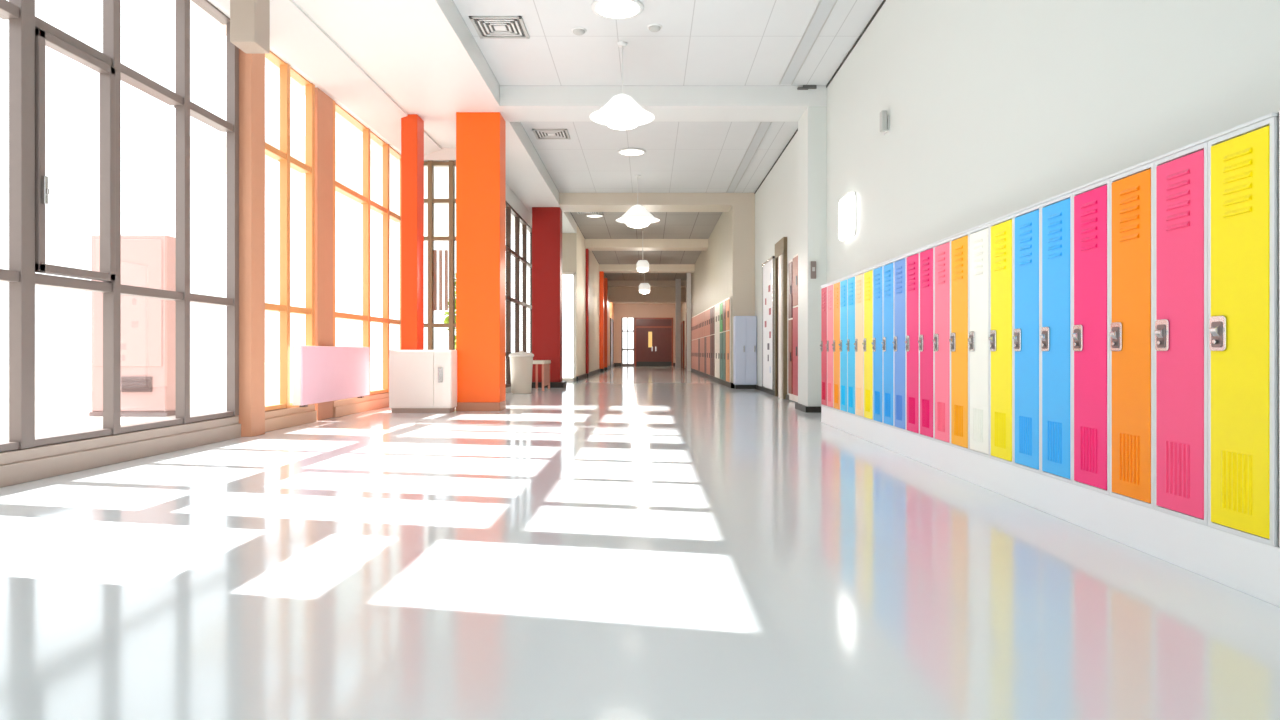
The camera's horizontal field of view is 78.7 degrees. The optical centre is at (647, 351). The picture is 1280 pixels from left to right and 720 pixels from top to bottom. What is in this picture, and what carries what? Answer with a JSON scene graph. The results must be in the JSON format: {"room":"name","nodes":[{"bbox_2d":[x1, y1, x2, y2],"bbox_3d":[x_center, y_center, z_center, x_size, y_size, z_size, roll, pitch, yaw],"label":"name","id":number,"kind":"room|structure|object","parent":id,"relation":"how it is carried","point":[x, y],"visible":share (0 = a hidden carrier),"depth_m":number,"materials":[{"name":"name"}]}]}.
{"room":"school corridor","nodes":[
{"label":"school corridor","id":0,"kind":"room"},
{"bbox_2d":[238,49,264,436],"bbox_3d":[-4.305,-1.379,8.410,0.210,4.559,0.300,0,0,0],"label":"wall column","id":1,"kind":"structure","parent":0,"point":[251,415],"depth_m":8.28,"materials":[{"name":"paint"}]},
{"bbox_2d":[315,87,332,420],"bbox_3d":[-4.365,-1.379,10.450,0.090,4.559,0.500,0,0,0],"label":"wall column","id":2,"kind":"structure","parent":0,"point":[323,102],"depth_m":10.38,"materials":[{"name":"paint"}]},
{"bbox_2d":[391,148,455,162],"bbox_3d":[-3.840,-3.555,14.110,1.560,0.210,0.220,0,0,0],"label":"wall","id":3,"kind":"structure","parent":0,"point":[446,154],"depth_m":14.00,"materials":[{"name":"white paint"}]},
{"bbox_2d":[190,0,441,158],"bbox_3d":[-4.160,-3.565,8.650,0.920,0.210,10.700,0,0,0],"label":"soffit","id":4,"kind":"object","parent":3,"relation":"attached to","point":[296,39],"depth_m":9.78,"materials":[{"name":"white paint"}]},
{"bbox_2d":[333,100,400,417],"bbox_3d":[-4.455,-1.310,12.320,0.330,4.420,3.245,0,0,0],"label":"window","id":5,"kind":"structure","parent":3,"relation":"in","point":[379,398],"depth_m":12.10,"materials":[{"name":"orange metal"}]},
{"bbox_2d":[292,346,369,406],"bbox_3d":[-4.218,0.299,10.515,0.125,0.750,2.270,0,0,0],"label":"panel","id":6,"kind":"object","parent":5,"relation":"on","point":[320,374],"visible":1,"depth_m":10.14,"materials":[{"name":"pink plastic"}]},
{"bbox_2d":[424,161,455,349],"bbox_3d":[-3.690,-1.315,14.115,1.260,4.270,0.130,0,0,0],"label":"window","id":7,"kind":"structure","parent":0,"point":[432,254],"depth_m":14.06,"materials":[{"name":"metal"}]},
{"bbox_2d":[293,0,605,277],"bbox_3d":[-3.415,-3.885,19.400,2.410,0.450,49.200,0,0,0],"label":"ceiling","id":8,"kind":"structure","parent":0,"point":[422,54],"depth_m":10.11,"materials":[{"name":"white paint"}]},
{"bbox_2d":[230,0,269,53],"bbox_3d":[-3.860,-3.305,7.570,0.240,0.710,0.300,0,0,0],"label":"beam","id":9,"kind":"structure","parent":8,"relation":"hanging from","point":[249,19],"depth_m":7.42,"materials":[{"name":"beige paint"}]},
{"bbox_2d":[506,184,531,392],"bbox_3d":[-3.190,-1.380,19.200,0.220,4.560,10.000,0,0,0],"label":"wall","id":10,"kind":"structure","parent":0,"point":[512,199],"depth_m":18.55,"materials":[{"name":"white paint"}]},
{"bbox_2d":[506,201,531,387],"bbox_3d":[-3.150,-1.260,19.100,0.100,4.120,9.790,0,0,0],"label":"window","id":11,"kind":"structure","parent":10,"relation":"in","point":[509,210],"depth_m":18.75,"materials":[{"name":"brown metal"}]},
{"bbox_2d":[562,233,576,272],"bbox_3d":[-2.750,-3.055,24.100,1.100,1.210,0.200,0,0,0],"label":"wall","id":12,"kind":"structure","parent":0,"point":[569,240],"depth_m":24.00,"materials":[{"name":"beige paint"}]},
{"bbox_2d":[562,272,575,380],"bbox_3d":[-2.670,-0.775,24.050,0.900,3.350,0.100,0,0,0],"label":"door","id":13,"kind":"structure","parent":12,"relation":"in","point":[563,273],"depth_m":24.00,"materials":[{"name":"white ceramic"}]},
{"bbox_2d":[576,235,613,376],"bbox_3d":[-2.225,-1.380,37.100,0.090,4.560,25.800,0,0,0],"label":"wall","id":14,"kind":"structure","parent":0,"point":[581,250],"depth_m":27.58,"materials":[{"name":"beige paint"}]},
{"bbox_2d":[610,318,613,367],"bbox_3d":[-2.150,-0.525,46.400,0.060,2.850,3.500,0,0,0],"label":"door","id":15,"kind":"structure","parent":14,"relation":"in","point":[611,319],"depth_m":45.94,"materials":[{"name":"red wood"}]},
{"bbox_2d":[0,366,1279,719],"bbox_3d":[-0.830,1.000,22.550,7.580,0.200,55.500,0,0,0],"label":"floor","id":16,"kind":"structure","parent":0,"point":[617,542],"depth_m":2.99,"materials":[{"name":"white tile"}]},
{"bbox_2d":[265,51,316,431],"bbox_3d":[-4.455,-1.310,9.350,0.330,4.420,1.545,0,0,0],"label":"window","id":17,"kind":"structure","parent":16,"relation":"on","point":[281,415],"depth_m":9.40,"materials":[{"name":"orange metal"}]},
{"bbox_2d":[401,114,423,349],"bbox_3d":[-3.675,-1.380,12.180,0.258,4.560,0.368,0,0,0],"label":"pillar","id":18,"kind":"structure","parent":16,"relation":"on","point":[412,125],"depth_m":12.00,"materials":[{"name":"orange paint"}]},
{"bbox_2d":[389,350,456,412],"bbox_3d":[-3.360,0.435,11.665,0.920,0.930,0.390,0,0,0],"label":"base cabinet","id":19,"kind":"object","parent":16,"relation":"on","point":[420,381],"visible":1,"depth_m":11.48,"materials":[{"name":"white wood"}]},
{"bbox_2d":[456,112,505,410],"bbox_3d":[-2.595,-1.380,12.140,0.678,4.560,0.488,0,0,0],"label":"pillar","id":20,"kind":"structure","parent":16,"relation":"on","point":[480,136],"depth_m":11.90,"materials":[{"name":"orange paint"}]},
{"bbox_2d":[509,351,533,393],"bbox_3d":[-2.760,0.435,17.000,0.550,0.930,0.550,0,0,0],"label":"trash bin","id":21,"kind":"object","parent":16,"relation":"on","point":[521,362],"visible":1,"depth_m":16.80,"materials":[{"name":"beige plastic"}]},
{"bbox_2d":[533,360,550,390],"bbox_3d":[-2.580,0.550,18.600,0.380,0.700,1.200,0,0,0],"label":"stool","id":22,"kind":"object","parent":16,"relation":"on","point":[545,363],"visible":0.8,"depth_m":18.55,"materials":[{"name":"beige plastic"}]},
{"bbox_2d":[532,207,566,387],"bbox_3d":[-2.575,-1.380,19.950,0.910,4.560,0.700,0,0,0],"label":"pillar","id":23,"kind":"structure","parent":16,"relation":"on","point":[546,221],"depth_m":19.70,"materials":[{"name":"red paint"}]},
{"bbox_2d":[586,249,588,376],"bbox_3d":[-2.163,-1.380,27.850,0.093,4.560,0.508,0,0,0],"label":"pillar","id":24,"kind":"structure","parent":16,"relation":"on","point":[587,250],"depth_m":27.60,"materials":[{"name":"red paint"}]},
{"bbox_2d":[599,271,603,371],"bbox_3d":[-2.112,-1.380,35.650,0.193,4.560,0.508,0,0,0],"label":"pillar","id":25,"kind":"structure","parent":16,"relation":"on","point":[601,273],"depth_m":35.40,"materials":[{"name":"orange paint"}]},
{"bbox_2d":[604,278,607,369],"bbox_3d":[-2.099,-1.380,38.900,0.166,4.560,0.608,0,0,0],"label":"pillar","id":26,"kind":"structure","parent":16,"relation":"on","point":[605,279],"depth_m":38.60,"materials":[{"name":"orange paint"}]},
{"bbox_2d":[675,279,680,368],"bbox_3d":[1.640,-1.530,42.450,0.280,4.860,0.300,0,0,0],"label":"pillar","id":27,"kind":"structure","parent":16,"relation":"on","point":[677,281],"depth_m":42.30,"materials":[{"name":"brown paint"}]},
{"bbox_2d":[687,273,690,370],"bbox_3d":[1.955,-1.530,37.350,0.190,4.860,0.300,0,0,0],"label":"pillar","id":28,"kind":"structure","parent":16,"relation":"on","point":[688,274],"depth_m":37.20,"materials":[{"name":"white paint"}]},
{"bbox_2d":[704,309,706,372],"bbox_3d":[2.065,-0.314,27.910,0.082,2.388,0.840,0,0,0],"label":"locker","id":29,"kind":"object","parent":16,"relation":"on","point":[706,309],"visible":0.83,"depth_m":27.77,"materials":[{"name":"red metal"}]},
{"bbox_2d":[706,308,708,374],"bbox_3d":[2.065,-0.308,27.050,0.082,2.376,0.840,0,0,0],"label":"locker","id":30,"kind":"object","parent":16,"relation":"on","point":[707,335],"visible":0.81,"depth_m":26.84,"materials":[{"name":"red metal"}]},
{"bbox_2d":[708,307,710,374],"bbox_3d":[2.065,-0.302,26.190,0.082,2.364,0.840,0,0,0],"label":"locker","id":31,"kind":"object","parent":16,"relation":"on","point":[710,307],"visible":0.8,"depth_m":25.96,"materials":[{"name":"red metal"}]},
{"bbox_2d":[710,306,712,375],"bbox_3d":[2.065,-0.296,25.330,0.082,2.352,0.840,0,0,0],"label":"locker","id":32,"kind":"object","parent":16,"relation":"on","point":[711,334],"visible":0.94,"depth_m":25.15,"materials":[{"name":"red metal"}]},
{"bbox_2d":[712,305,714,376],"bbox_3d":[2.065,-0.290,24.470,0.082,2.340,0.840,0,0,0],"label":"locker","id":33,"kind":"object","parent":16,"relation":"on","point":[713,308],"visible":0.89,"depth_m":24.38,"materials":[{"name":"white metal"}]},
{"bbox_2d":[715,303,717,376],"bbox_3d":[2.065,-0.284,23.610,0.082,2.328,0.840,0,0,0],"label":"locker","id":34,"kind":"object","parent":16,"relation":"on","point":[716,333],"visible":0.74,"depth_m":23.44,"materials":[{"name":"white metal"}]},
{"bbox_2d":[717,302,719,378],"bbox_3d":[2.065,-0.278,22.750,0.082,2.316,0.840,0,0,0],"label":"locker","id":35,"kind":"object","parent":16,"relation":"on","point":[718,305],"visible":0.76,"depth_m":22.65,"materials":[{"name":"white metal"}]},
{"bbox_2d":[720,300,723,379],"bbox_3d":[2.065,-0.272,21.890,0.082,2.304,0.840,0,0,0],"label":"locker","id":36,"kind":"object","parent":16,"relation":"on","point":[721,302],"visible":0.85,"depth_m":21.72,"materials":[{"name":"metal"}]},
{"bbox_2d":[723,299,725,380],"bbox_3d":[2.065,-0.266,21.030,0.082,2.292,0.840,0,0,0],"label":"locker","id":37,"kind":"object","parent":16,"relation":"on","point":[724,301],"visible":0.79,"depth_m":20.87,"materials":[{"name":"white metal"}]},
{"bbox_2d":[726,297,730,381],"bbox_3d":[2.065,-0.260,20.170,0.082,2.280,0.840,0,0,0],"label":"locker","id":38,"kind":"object","parent":16,"relation":"on","point":[728,300],"visible":0.91,"depth_m":19.84,"materials":[{"name":"orange metal"}]},
{"bbox_2d":[733,316,756,388],"bbox_3d":[2.388,0.010,19.188,0.535,1.780,0.425,0,0,0],"label":"tall cabinet","id":39,"kind":"object","parent":16,"relation":"on","point":[744,327],"visible":1,"depth_m":19.00,"materials":[{"name":"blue metal"}]},
{"bbox_2d":[788,259,792,400],"bbox_3d":[2.611,-0.400,14.220,0.092,2.560,0.400,0,0,0],"label":"locker","id":40,"kind":"object","parent":16,"relation":"on","point":[790,265],"visible":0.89,"depth_m":14.17,"materials":[{"name":"red metal"}]},
{"bbox_2d":[793,254,797,401],"bbox_3d":[2.611,-0.420,13.725,0.092,2.600,0.550,0,0,0],"label":"locker","id":41,"kind":"object","parent":16,"relation":"on","point":[795,258],"visible":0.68,"depth_m":13.69,"materials":[{"name":"red metal"}]},
{"bbox_2d":[820,285,826,406],"bbox_3d":[2.422,-0.072,9.828,0.468,1.525,0.326,0,0,0],"label":"locker","id":42,"kind":"object","parent":16,"relation":"on","point":[823,349],"visible":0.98,"depth_m":9.81,"materials":[{"name":"red metal"}]},
{"bbox_2d":[826,282,833,409],"bbox_3d":[2.422,-0.072,9.499,0.468,1.525,0.326,0,0,0],"label":"locker","id":43,"kind":"object","parent":16,"relation":"on","point":[830,287],"visible":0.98,"depth_m":9.47,"materials":[{"name":"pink metal"}]},
{"bbox_2d":[832,280,839,411],"bbox_3d":[2.422,-0.072,9.171,0.468,1.525,0.326,0,0,0],"label":"locker","id":44,"kind":"object","parent":16,"relation":"on","point":[836,341],"visible":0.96,"depth_m":9.15,"materials":[{"name":"orange metal"}]},
{"bbox_2d":[839,277,847,413],"bbox_3d":[2.422,-0.072,8.842,0.468,1.525,0.326,0,0,0],"label":"locker","id":45,"kind":"object","parent":16,"relation":"on","point":[843,282],"visible":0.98,"depth_m":8.81,"materials":[{"name":"blue metal"}]},
{"bbox_2d":[846,274,854,415],"bbox_3d":[2.422,-0.072,8.514,0.468,1.525,0.326,0,0,0],"label":"locker","id":46,"kind":"object","parent":16,"relation":"on","point":[851,279],"visible":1,"depth_m":8.49,"materials":[{"name":"blue metal"}]},
{"bbox_2d":[854,271,863,418],"bbox_3d":[2.422,-0.072,8.185,0.468,1.525,0.326,0,0,0],"label":"locker","id":47,"kind":"object","parent":16,"relation":"on","point":[859,277],"visible":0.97,"depth_m":8.17,"materials":[{"name":"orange metal"}]},
{"bbox_2d":[862,268,872,421],"bbox_3d":[2.422,-0.072,7.857,0.468,1.525,0.326,0,0,0],"label":"locker","id":48,"kind":"object","parent":16,"relation":"on","point":[868,274],"visible":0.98,"depth_m":7.84,"materials":[{"name":"yellow metal"}]},
{"bbox_2d":[872,264,882,424],"bbox_3d":[2.422,-0.072,7.528,0.468,1.525,0.326,0,0,0],"label":"locker","id":49,"kind":"object","parent":16,"relation":"on","point":[877,270],"visible":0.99,"depth_m":7.50,"materials":[{"name":"blue metal"}]},
{"bbox_2d":[881,260,893,427],"bbox_3d":[2.422,-0.072,7.200,0.468,1.525,0.326,0,0,0],"label":"locker","id":50,"kind":"object","parent":16,"relation":"on","point":[888,267],"visible":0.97,"depth_m":7.19,"materials":[{"name":"blue metal"}]},
{"bbox_2d":[893,255,905,431],"bbox_3d":[2.422,-0.072,6.871,0.468,1.525,0.326,0,0,0],"label":"locker","id":51,"kind":"object","parent":16,"relation":"on","point":[899,263],"visible":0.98,"depth_m":6.84,"materials":[{"name":"blue metal"}]},
{"bbox_2d":[905,250,919,435],"bbox_3d":[2.422,-0.072,6.543,0.468,1.525,0.326,0,0,0],"label":"locker","id":52,"kind":"object","parent":16,"relation":"on","point":[912,259],"visible":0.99,"depth_m":6.51,"materials":[{"name":"pink metal"}]},
{"bbox_2d":[918,245,933,440],"bbox_3d":[2.422,-0.072,6.214,0.468,1.525,0.326,0,0,0],"label":"locker","id":53,"kind":"object","parent":16,"relation":"on","point":[926,337],"visible":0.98,"depth_m":6.18,"materials":[{"name":"pink metal"}]},
{"bbox_2d":[933,238,950,445],"bbox_3d":[2.422,-0.072,5.886,0.468,1.525,0.326,0,0,0],"label":"locker","id":54,"kind":"object","parent":16,"relation":"on","point":[942,250],"visible":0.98,"depth_m":5.87,"materials":[{"name":"pink metal"}]},
{"bbox_2d":[949,231,968,451],"bbox_3d":[2.422,-0.072,5.557,0.468,1.525,0.326,0,0,0],"label":"locker","id":55,"kind":"object","parent":16,"relation":"on","point":[959,343],"visible":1,"depth_m":5.53,"materials":[{"name":"orange metal"}]},
{"bbox_2d":[968,224,989,457],"bbox_3d":[2.422,-0.072,5.229,0.468,1.525,0.326,0,0,0],"label":"locker","id":56,"kind":"object","parent":16,"relation":"on","point":[979,238],"visible":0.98,"depth_m":5.20,"materials":[{"name":"white metal"}]},
{"bbox_2d":[989,215,1013,465],"bbox_3d":[2.422,-0.072,4.900,0.468,1.525,0.326,0,0,0],"label":"locker","id":57,"kind":"object","parent":16,"relation":"on","point":[1001,340],"visible":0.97,"depth_m":4.86,"materials":[{"name":"yellow metal"}]},
{"bbox_2d":[1013,204,1040,473],"bbox_3d":[2.422,-0.072,4.572,0.468,1.525,0.326,0,0,0],"label":"locker","id":58,"kind":"object","parent":16,"relation":"on","point":[1027,223],"visible":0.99,"depth_m":4.55,"materials":[{"name":"blue metal"}]},
{"bbox_2d":[821,406,1279,606],"bbox_3d":[2.442,0.795,6.013,0.435,0.209,7.997,0,0,0],"label":"plinth","id":59,"kind":"object","parent":16,"relation":"on","point":[1245,565],"visible":0.7,"depth_m":3.76,"materials":[{"name":"white"}]},
{"bbox_2d":[1040,192,1072,483],"bbox_3d":[2.422,-0.072,4.243,0.468,1.525,0.326,0,0,0],"label":"locker","id":60,"kind":"object","parent":16,"relation":"on","point":[1056,337],"visible":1,"depth_m":4.21,"materials":[{"name":"blue metal"}]},
{"bbox_2d":[1072,178,1109,494],"bbox_3d":[2.422,-0.072,3.915,0.468,1.525,0.326,0,0,0],"label":"locker","id":61,"kind":"object","parent":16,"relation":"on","point":[1091,204],"visible":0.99,"depth_m":3.89,"materials":[{"name":"pink metal"}]},
{"bbox_2d":[1110,162,1153,508],"bbox_3d":[2.422,-0.072,3.586,0.468,1.525,0.326,0,0,0],"label":"locker","id":62,"kind":"object","parent":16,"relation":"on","point":[1131,192],"visible":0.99,"depth_m":3.57,"materials":[{"name":"orange metal"}]},
{"bbox_2d":[1154,142,1207,525],"bbox_3d":[2.422,-0.072,3.258,0.468,1.525,0.326,0,0,0],"label":"locker","id":63,"kind":"object","parent":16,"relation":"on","point":[1180,178],"visible":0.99,"depth_m":3.24,"materials":[{"name":"pink metal"}]},
{"bbox_2d":[1208,117,1277,546],"bbox_3d":[2.422,-0.072,2.929,0.468,1.525,0.326,0,0,0],"label":"locker","id":64,"kind":"object","parent":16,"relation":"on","point":[1242,163],"visible":1,"depth_m":2.90,"materials":[{"name":"yellow metal"}]},
{"bbox_2d":[1278,110,1279,546],"bbox_3d":[2.441,-0.083,2.394,0.430,1.545,0.738,0,0,0],"label":"end panel","id":65,"kind":"object","parent":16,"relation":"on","point":[1279,110],"visible":1,"depth_m":2.75,"materials":[{"name":"white metal"}]},
{"bbox_2d":[614,304,674,362],"bbox_3d":[-0.105,-1.100,50.100,4.610,4.000,0.200,0,0,0],"label":"wall","id":66,"kind":"structure","parent":0,"point":[620,310],"depth_m":50.00,"materials":[{"name":"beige paint"}]},
{"bbox_2d":[621,318,634,365],"bbox_3d":[-1.290,-0.650,50.050,0.860,3.100,0.100,0,0,0],"label":"window","id":67,"kind":"structure","parent":66,"relation":"in","point":[622,330],"depth_m":50.00,"materials":[{"name":"beige metal"}]},
{"bbox_2d":[635,318,672,365],"bbox_3d":[0.380,-0.650,50.050,2.480,3.100,0.180,0,0,0],"label":"door","id":68,"kind":"structure","parent":66,"relation":"in","point":[653,336],"depth_m":50.02,"materials":[{"name":"red wood"}]},
{"bbox_2d":[609,290,684,303],"bbox_3d":[0.130,-3.300,47.150,5.660,0.400,6.300,0,0,0],"label":"ceiling","id":69,"kind":"structure","parent":0,"point":[612,293],"depth_m":44.00,"materials":[{"name":"beige paint"}]},
{"bbox_2d":[609,287,684,301],"bbox_3d":[-0.050,-3.390,44.175,4.320,1.140,0.349,0,0,0],"label":"beam","id":70,"kind":"structure","parent":69,"relation":"attached to","point":[611,299],"depth_m":44.00,"materials":[{"name":"beige paint"}]},
{"bbox_2d":[452,0,882,280],"bbox_3d":[0.325,-4.035,19.400,5.270,0.150,49.200,0,0,0],"label":"ceiling","id":71,"kind":"structure","parent":0,"point":[698,42],"depth_m":11.05,"materials":[{"name":"tile"}]},
{"bbox_2d":[469,16,528,38],"bbox_3d":[-1.800,-3.950,9.500,0.620,0.020,0.620,0,0,0],"label":"ceiling vent","id":72,"kind":"object","parent":71,"relation":"in","point":[487,27],"visible":1,"depth_m":9.48,"materials":[{"name":"grey metal"}]},
{"bbox_2d":[532,129,569,138],"bbox_3d":[-1.750,-3.950,14.150,0.620,0.020,0.620,0,0,0],"label":"ceiling vent","id":73,"kind":"object","parent":71,"relation":"in","point":[539,133],"visible":1,"depth_m":14.12,"materials":[{"name":"grey"}]},
{"bbox_2d":[591,0,643,19],"bbox_3d":[-0.350,-3.942,8.950,0.600,0.036,0.600,0,0,0],"label":"recessed light","id":74,"kind":"object","parent":71,"relation":"in","point":[609,9],"visible":1,"depth_m":8.94,"materials":[{"name":"white paint"}]},
{"bbox_2d":[590,41,654,129],"bbox_3d":[-0.330,-3.409,10.000,0.840,1.101,0.840,0,0,0],"label":"pendant lamp","id":75,"kind":"object","parent":71,"relation":"hanging from","point":[621,112],"visible":1,"depth_m":9.86,"materials":[{"name":"white paint"}]},
{"bbox_2d":[618,148,645,155],"bbox_3d":[-0.320,-3.942,15.400,0.560,0.036,0.560,0,0,0],"label":"recessed light","id":76,"kind":"object","parent":71,"relation":"in","point":[626,151],"visible":1,"depth_m":15.32,"materials":[{"name":"white paint"}]},
{"bbox_2d":[620,150,643,155],"bbox_3d":[-0.320,-3.931,15.400,0.480,0.014,0.480,0,0,0],"label":"diffuser","id":77,"kind":"object","parent":76,"relation":"attached to","point":[623,152],"depth_m":15.37,"materials":[{"name":"white"}]},
{"bbox_2d":[615,175,659,228],"bbox_3d":[-0.230,-3.368,17.500,1.000,1.185,1.000,0,0,0],"label":"pendant lamp","id":78,"kind":"object","parent":71,"relation":"hanging from","point":[637,216],"visible":1,"depth_m":17.30,"materials":[{"name":"white paint"}]},
{"bbox_2d":[636,231,648,271],"bbox_3d":[-0.170,-3.286,25.500,0.420,1.348,0.420,0,0,0],"label":"pendant lamp","id":79,"kind":"object","parent":71,"relation":"hanging from","point":[642,265],"visible":1,"depth_m":25.35,"materials":[{"name":"white paint"}]},
{"bbox_2d":[639,272,649,293],"bbox_3d":[-0.150,-3.230,33.500,0.500,1.460,0.500,0,0,0],"label":"pendant lamp","id":80,"kind":"object","parent":71,"relation":"hanging from","point":[644,288],"visible":0.97,"depth_m":33.32,"materials":[{"name":"white glass"}]},
{"bbox_2d":[585,239,707,250],"bbox_3d":[0.251,-3.809,27.750,4.918,0.299,0.900,0,0,0],"label":"beam","id":81,"kind":"structure","parent":71,"relation":"attached to","point":[591,244],"depth_m":27.30,"materials":[{"name":"beige paint"}]},
{"bbox_2d":[599,264,694,272],"bbox_3d":[0.251,-3.809,35.650,4.918,0.299,0.900,0,0,0],"label":"beam","id":82,"kind":"structure","parent":71,"relation":"attached to","point":[606,268],"depth_m":35.20,"materials":[{"name":"beige paint"}]},
{"bbox_2d":[608,281,685,286],"bbox_3d":[0.251,-3.809,43.600,4.918,0.299,0.800,0,0,0],"label":"beam","id":83,"kind":"structure","parent":71,"relation":"attached to","point":[610,283],"depth_m":43.20,"materials":[{"name":"beige paint"}]},
{"bbox_2d":[559,193,754,211],"bbox_3d":[0.251,-3.809,19.900,4.918,0.299,1.000,0,0,0],"label":"beam","id":84,"kind":"structure","parent":71,"relation":"attached to","point":[568,202],"depth_m":19.40,"materials":[{"name":"beige paint"}]},
{"bbox_2d":[500,86,826,121],"bbox_3d":[0.251,-3.809,12.000,4.918,0.299,0.800,0,0,0],"label":"beam","id":85,"kind":"structure","parent":71,"relation":"attached to","point":[518,103],"depth_m":11.60,"materials":[{"name":"white paint"}]},
{"bbox_2d":[726,122,771,192],"bbox_3d":[2.030,-3.948,15.900,0.190,0.020,6.800,0,0,0],"label":"ceiling vent","id":86,"kind":"object","parent":71,"relation":"in","point":[763,127],"visible":0.64,"depth_m":15.55,"materials":[{"name":"grey metal"}]},
{"bbox_2d":[779,0,837,84],"bbox_3d":[2.030,-3.948,6.750,0.190,0.020,9.500,0,0,0],"label":"ceiling vent","id":87,"kind":"object","parent":71,"relation":"in","point":[824,8],"visible":1,"depth_m":9.84,"materials":[{"name":"grey"}]},
{"bbox_2d":[681,205,732,382],"bbox_3d":[2.510,-1.530,34.710,0.800,4.860,30.580,0,0,0],"label":"wall","id":88,"kind":"structure","parent":0,"point":[712,277],"depth_m":24.38,"materials":[{"name":"grey paint"}]},
{"bbox_2d":[681,321,684,367],"bbox_3d":[2.070,-0.450,46.700,0.080,2.700,3.300,0,0,0],"label":"door","id":89,"kind":"structure","parent":88,"relation":"in","point":[682,322],"depth_m":45.05,"materials":[{"name":"brown metal"}]},
{"bbox_2d":[685,366,733,387],"bbox_3d":[2.180,0.835,31.180,0.240,0.130,23.640,0,0,0],"label":"baseboard","id":90,"kind":"structure","parent":88,"relation":"attached to","point":[723,382],"depth_m":23.80,"materials":[{"name":"black"}]},
{"bbox_2d":[733,205,754,316],"bbox_3d":[2.382,-1.530,19.411,0.555,4.860,0.018,0,0,0],"label":"wall","id":91,"kind":"structure","parent":0,"point":[743,215],"depth_m":19.40,"materials":[{"name":"beige paint"}]},
{"bbox_2d":[798,106,826,405],"bbox_3d":[2.525,-1.380,12.000,0.290,4.560,0.760,0,0,0],"label":"column","id":92,"kind":"structure","parent":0,"point":[812,125],"depth_m":11.62,"materials":[{"name":"paint"}]},
{"bbox_2d":[755,0,1279,394],"bbox_3d":[2.785,-1.530,7.210,0.250,4.860,24.420,0,0,0],"label":"wall","id":93,"kind":"structure","parent":0,"point":[995,109],"depth_m":5.80,"materials":[{"name":"paint"}]},
{"bbox_2d":[762,256,774,389],"bbox_3d":[2.630,-0.600,17.025,0.060,2.800,1.570,0,0,0],"label":"notice board","id":94,"kind":"object","parent":93,"relation":"attached to","point":[768,267],"visible":0.88,"depth_m":16.96,"materials":[{"name":"white paper"}]},
{"bbox_2d":[775,237,786,398],"bbox_3d":[2.615,-0.650,15.425,0.091,3.100,1.050,0,0,0],"label":"door","id":95,"kind":"structure","parent":93,"relation":"in","point":[781,245],"depth_m":15.03,"materials":[{"name":"wood"}]},
{"bbox_2d":[756,385,820,412],"bbox_3d":[2.500,0.855,14.750,0.320,0.090,9.300,0,0,0],"label":"baseboard","id":96,"kind":"structure","parent":93,"relation":"attached to","point":[807,409],"depth_m":11.97,"materials":[{"name":"black"}]},
{"bbox_2d":[839,192,855,240],"bbox_3d":[2.625,-1.780,10.300,0.070,0.560,0.680,0,0,0],"label":"wall light","id":97,"kind":"object","parent":93,"relation":"attached to","point":[847,204],"visible":1,"depth_m":10.13,"materials":[{"name":"white"}]},
{"bbox_2d":[826,0,885,87],"bbox_3d":[2.655,-3.944,3.300,0.013,0.028,16.600,0,0,0],"label":"trim","id":98,"kind":"structure","parent":93,"relation":"attached to","point":[883,1],"depth_m":9.83,"materials":[{"name":"grey"}]},
{"bbox_2d":[880,110,888,134],"bbox_3d":[2.615,-2.550,8.678,0.090,0.220,0.205,0,0,0],"label":"wall sensor","id":99,"kind":"object","parent":93,"relation":"attached to","point":[884,119],"visible":1,"depth_m":8.58,"materials":[{"name":"grey plastic"}]},
{"bbox_2d":[821,113,1277,286],"bbox_3d":[2.436,-0.843,6.378,0.447,0.013,7.227,0,0,0],"label":"trim","id":100,"kind":"structure","parent":93,"relation":"attached to","point":[1270,115],"depth_m":3.74,"materials":[{"name":"white metal"}]},
{"label":"outside","id":101,"kind":"structure","parent":0,"visible":0},
{"bbox_2d":[0,362,572,441],"bbox_3d":[-32.310,1.175,35.000,55.380,0.150,110.000,0,0,0],"label":"ground","id":102,"kind":"structure","parent":101,"point":[62,390],"depth_m":21.19,"materials":[{"name":"white"}]},
{"bbox_2d":[89,235,175,416],"bbox_3d":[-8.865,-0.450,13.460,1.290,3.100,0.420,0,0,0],"label":"vending machine","id":103,"kind":"object","parent":102,"relation":"on","point":[148,325],"visible":0.86,"depth_m":13.28,"materials":[{"name":"pink metal"}]},
{"bbox_2d":[121,377,151,391],"bbox_3d":[-8.710,0.550,13.275,0.520,0.260,0.050,0,0,0],"label":"grille","id":104,"kind":"object","parent":103,"relation":"attached to","point":[128,384],"depth_m":13.28,"materials":[{"name":"pink"}]},
{"bbox_2d":[443,273,455,348],"bbox_3d":[-4.918,-0.963,22.185,1.761,4.126,2.679,0,0,0],"label":"shrub","id":105,"kind":"object","parent":102,"relation":"on","point":[446,320],"visible":0.02,"depth_m":21.65,"materials":[{"name":"green plant"}]},
{"bbox_3d":[-4.455,-1.380,-0.800,0.330,4.560,8.400,0,0,0],"label":"wall","id":106,"kind":"structure","parent":0,"visible":0},
{"bbox_2d":[0,0,240,487],"bbox_3d":[-4.438,-1.310,5.816,0.365,4.420,4.852,0,0,0],"label":"window","id":107,"kind":"structure","parent":106,"relation":"in","point":[25,457],"depth_m":6.26,"materials":[{"name":"beige metal"}]},
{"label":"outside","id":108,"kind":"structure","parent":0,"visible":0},
{"bbox_2d":[168,136,455,238],"bbox_3d":[-6.715,-3.835,19.900,4.170,0.250,11.200,0,0,0],"label":"overhang","id":109,"kind":"object","parent":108,"point":[210,151],"visible":0.43,"depth_m":16.68,"materials":[{"name":"white paint"}]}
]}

